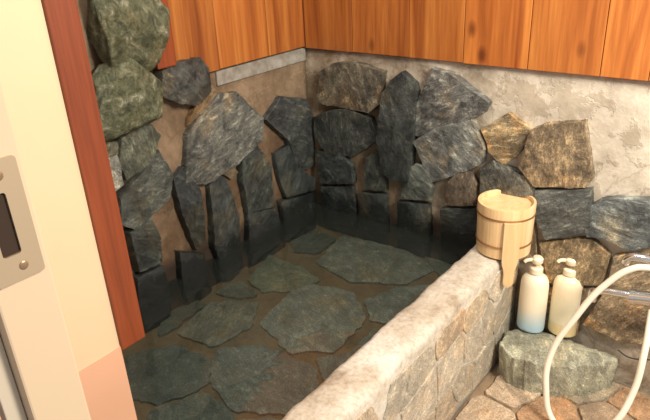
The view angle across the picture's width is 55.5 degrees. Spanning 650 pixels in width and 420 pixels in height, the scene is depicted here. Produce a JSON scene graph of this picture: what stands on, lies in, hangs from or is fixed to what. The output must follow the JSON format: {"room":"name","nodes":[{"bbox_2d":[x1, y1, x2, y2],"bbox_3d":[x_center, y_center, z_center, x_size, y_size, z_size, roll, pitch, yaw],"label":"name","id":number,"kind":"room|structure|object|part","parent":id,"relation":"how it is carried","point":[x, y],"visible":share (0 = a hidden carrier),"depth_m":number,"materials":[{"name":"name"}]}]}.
{"room":"spa","nodes":[
{"label":"spa","id":0,"kind":"room"},
{"bbox_2d":[0,0,119,418],"bbox_3d":[-0.811,-0.463,0.573,0.130,1.985,0.939,16,31,35],"label":"wall","id":1,"kind":"structure","parent":0,"point":[29,80],"depth_m":1.08,"materials":[{"name":"beige paint"}]},
{"bbox_2d":[0,346,136,419],"bbox_3d":[-0.749,0.725,1.122,0.130,0.635,0.940,16,31,35],"label":"doorway","id":2,"kind":"structure","parent":1,"relation":"attached to","point":[105,383],"depth_m":1.28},
{"bbox_2d":[41,0,144,349],"bbox_3d":[-0.503,-0.637,0.926,0.136,1.995,0.060,16,31,35],"label":"door frame","id":3,"kind":"structure","parent":1,"relation":"attached to","point":[62,18],"depth_m":1.13,"materials":[{"name":"brown wood"}]},
{"bbox_2d":[76,0,311,310],"bbox_3d":[-0.806,-0.383,1.371,0.143,2.600,2.212,16,31,35],"label":"wall","id":4,"kind":"structure","parent":0,"point":[259,90],"depth_m":1.97,"materials":[{"name":"beige concrete"}]},
{"bbox_2d":[154,0,176,69],"bbox_3d":[-0.481,-1.048,1.394,0.051,1.445,0.065,16,31,35],"label":"wood post","id":5,"kind":"object","parent":4,"relation":"attached to","point":[168,59],"depth_m":1.67,"materials":[{"name":"brown wood"}]},
{"bbox_2d":[106,57,315,333],"bbox_3d":[-0.307,-0.079,2.023,0.063,0.867,0.894,16,31,35],"label":"cladding","id":6,"kind":"object","parent":4,"relation":"attached to","point":[223,132],"visible":0.93,"depth_m":1.94,"materials":[{"name":"stone"}]},
{"bbox_2d":[92,57,163,141],"bbox_3d":[-0.530,-0.294,1.601,0.149,0.231,0.249,16,31,35],"label":"boulder","id":7,"kind":"object","parent":6,"relation":"on","point":[129,97],"visible":0.81,"depth_m":1.54,"materials":[{"name":"stone"}]},
{"bbox_2d":[86,0,169,71],"bbox_3d":[-0.493,-0.458,1.573,0.143,0.232,0.212,16,31,35],"label":"boulder","id":8,"kind":"object","parent":7,"relation":"on","point":[138,30],"visible":0.88,"depth_m":1.51,"materials":[{"name":"stone"}]},
{"bbox_2d":[167,0,304,71],"bbox_3d":[-0.292,-1.146,1.647,0.015,1.497,0.588,16,31,35],"label":"wood panel","id":9,"kind":"object","parent":4,"relation":"attached to","point":[223,33],"depth_m":1.89,"materials":[{"name":"brown wood"}]},
{"bbox_2d":[215,48,305,85],"bbox_3d":[-0.205,-0.479,2.045,0.016,0.045,0.427,16,31,35],"label":"sill","id":10,"kind":"structure","parent":4,"relation":"attached to","point":[234,73],"depth_m":2.02,"materials":[{"name":"concrete"}]},
{"bbox_2d":[122,225,452,419],"bbox_3d":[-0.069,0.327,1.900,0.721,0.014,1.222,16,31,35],"label":"floor","id":11,"kind":"structure","parent":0,"point":[312,318],"depth_m":1.83,"materials":[{"name":"grey stone"}]},
{"bbox_2d":[305,48,649,394],"bbox_3d":[0.635,0.078,2.001,1.900,1.100,0.144,16,31,35],"label":"wall","id":12,"kind":"structure","parent":0,"point":[617,110],"depth_m":1.78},
{"bbox_2d":[302,0,305,47],"bbox_3d":[-0.105,-1.253,1.861,0.016,1.500,0.016,16,31,35],"label":"trim","id":13,"kind":"structure","parent":12,"relation":"attached to","point":[302,0],"depth_m":2.13,"materials":[{"name":"brown wood"}]},
{"bbox_2d":[303,0,649,80],"bbox_3d":[0.593,-1.057,1.362,1.742,1.502,0.027,16,31,35],"label":"wood","id":14,"kind":"object","parent":12,"relation":"on","point":[602,38],"visible":1,"depth_m":1.72,"materials":[{"name":"brown wood"}]},
{"bbox_3d":[0.593,-1.057,1.362,1.742,1.502,0.027,16,31,35],"label":"panel","id":15,"kind":"part","parent":14,"relation":"part of","materials":[{"name":"brown wood"}]},
{"bbox_2d":[313,61,649,344],"bbox_3d":[0.462,-0.039,1.973,1.259,0.802,0.057,16,31,35],"label":"cladding","id":16,"kind":"object","parent":12,"relation":"attached to","point":[558,155],"visible":0.94,"depth_m":1.91,"materials":[{"name":"stone"}]},
{"bbox_2d":[588,253,649,360],"bbox_3d":[0.866,0.269,1.685,0.266,0.373,0.142,16,31,35],"label":"faucet","id":17,"kind":"object","parent":12,"relation":"attached to","point":[636,297],"visible":0.74,"depth_m":1.62,"materials":[{"name":"silver metal"}]},
{"bbox_3d":[0.781,0.229,1.669,0.126,0.051,0.021,16,31,35],"label":"spout","id":18,"kind":"part","parent":17,"relation":"part of","materials":[{"name":"silver metal"}]},
{"bbox_3d":[0.884,0.419,1.773,0.007,0.026,0.091,-21,30,-34],"label":"drain cord","id":19,"kind":"part","parent":17,"relation":"part of","materials":[{"name":"grey rubber"}]},
{"bbox_2d":[621,253,649,265],"bbox_3d":[0.808,0.131,1.596,0.079,0.042,0.023,16,31,35],"label":"faucet","id":20,"kind":"object","parent":17,"relation":"attached to","point":[628,258],"depth_m":1.59,"materials":[{"name":"silver metal"}]},
{"bbox_2d":[453,361,649,419],"bbox_3d":[-0.006,0.899,1.318,2.040,0.085,2.200,16,31,35],"label":"floor","id":21,"kind":"structure","parent":0,"point":[483,387],"depth_m":1.90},
{"bbox_2d":[0,83,90,419],"bbox_3d":[-0.254,-0.076,0.433,0.030,2.620,0.047,16,31,35],"label":"door frame","id":22,"kind":"structure","parent":21,"relation":"on","point":[34,336],"depth_m":0.51,"materials":[{"name":"paint"}]},
{"bbox_2d":[0,337,26,419],"bbox_3d":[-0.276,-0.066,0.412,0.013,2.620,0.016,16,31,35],"label":"door","id":23,"kind":"structure","parent":22,"relation":"attached to","point":[11,407],"depth_m":0.51,"materials":[{"name":"beige paint"}]},
{"bbox_2d":[0,155,44,288],"bbox_3d":[-0.238,0.010,0.461,0.002,0.097,0.038,16,31,35],"label":"strike plate","id":24,"kind":"object","parent":22,"relation":"attached to","point":[11,185],"visible":1,"depth_m":0.47,"materials":[{"name":"metal"}]},
{"bbox_2d":[0,193,19,257],"bbox_3d":[-0.240,0.011,0.460,0.001,0.051,0.016,16,31,35],"label":"pocket","id":25,"kind":"object","parent":24,"relation":"in","point":[9,245],"depth_m":0.46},
{"bbox_2d":[19,260,28,269],"bbox_3d":[-0.233,0.043,0.478,0.003,0.008,0.008,16,31,35],"label":"screw","id":26,"kind":"object","parent":24,"relation":"attached to","point":[23,265],"visible":1,"depth_m":0.48,"materials":[{"name":"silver metal"}]},
{"bbox_2d":[282,245,519,419],"bbox_3d":[-0.062,0.675,1.323,0.121,0.492,2.099,16,31,35],"label":"bath rim","id":27,"kind":"object","parent":21,"relation":"on","point":[362,382],"visible":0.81,"depth_m":1.49,"materials":[{"name":"white stone"}]},
{"bbox_2d":[356,259,518,419],"bbox_3d":[0.034,0.624,1.342,0.013,0.360,1.888,16,31,35],"label":"cladding","id":28,"kind":"object","parent":27,"relation":"attached to","point":[407,389],"depth_m":1.70,"materials":[{"name":"beige stone"}]},
{"bbox_2d":[476,189,536,287],"bbox_3d":[0.539,0.082,1.864,0.169,0.244,0.170,16,31,35],"label":"bucket","id":29,"kind":"object","parent":27,"relation":"on","point":[505,223],"visible":0.98,"depth_m":1.79,"materials":[{"name":"brown wood"}]},
{"bbox_3d":[0.537,0.133,1.794,0.048,0.209,0.012,-2,25,3],"label":"handle","id":30,"kind":"part","parent":29,"relation":"part of","materials":[{"name":"brown wood"}]},
{"bbox_2d":[455,364,649,419],"bbox_3d":[0.627,0.774,1.410,0.911,0.022,1.203,16,31,35],"label":"paving stones","id":31,"kind":"object","parent":21,"relation":"on","point":[501,398],"visible":0.54,"depth_m":1.82},
{"bbox_2d":[498,329,619,398],"bbox_3d":[0.695,0.473,1.876,0.325,0.133,0.185,16,31,35],"label":"rock","id":32,"kind":"structure","parent":31,"relation":"on","point":[576,368],"depth_m":1.84,"materials":[{"name":"grey stone"}]},
{"bbox_2d":[517,255,548,332],"bbox_3d":[0.648,0.256,1.917,0.086,0.258,0.073,16,31,35],"label":"pump bottle","id":33,"kind":"object","parent":32,"relation":"on","point":[534,286],"visible":1,"depth_m":1.89,"materials":[{"name":"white plastic"}]},
{"bbox_2d":[548,258,583,337],"bbox_3d":[0.740,0.261,1.889,0.089,0.266,0.076,16,31,35],"label":"pump bottle","id":34,"kind":"object","parent":32,"relation":"on","point":[567,290],"visible":0.88,"depth_m":1.86,"materials":[{"name":"beige plastic"}]},
{"bbox_2d":[543,264,649,419],"bbox_3d":[0.722,0.380,1.647,0.240,0.514,0.167,16,31,35],"label":"shower hose","id":35,"kind":"object","parent":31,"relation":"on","point":[633,391],"visible":1,"depth_m":1.60,"materials":[{"name":"beige plastic"}]}
]}

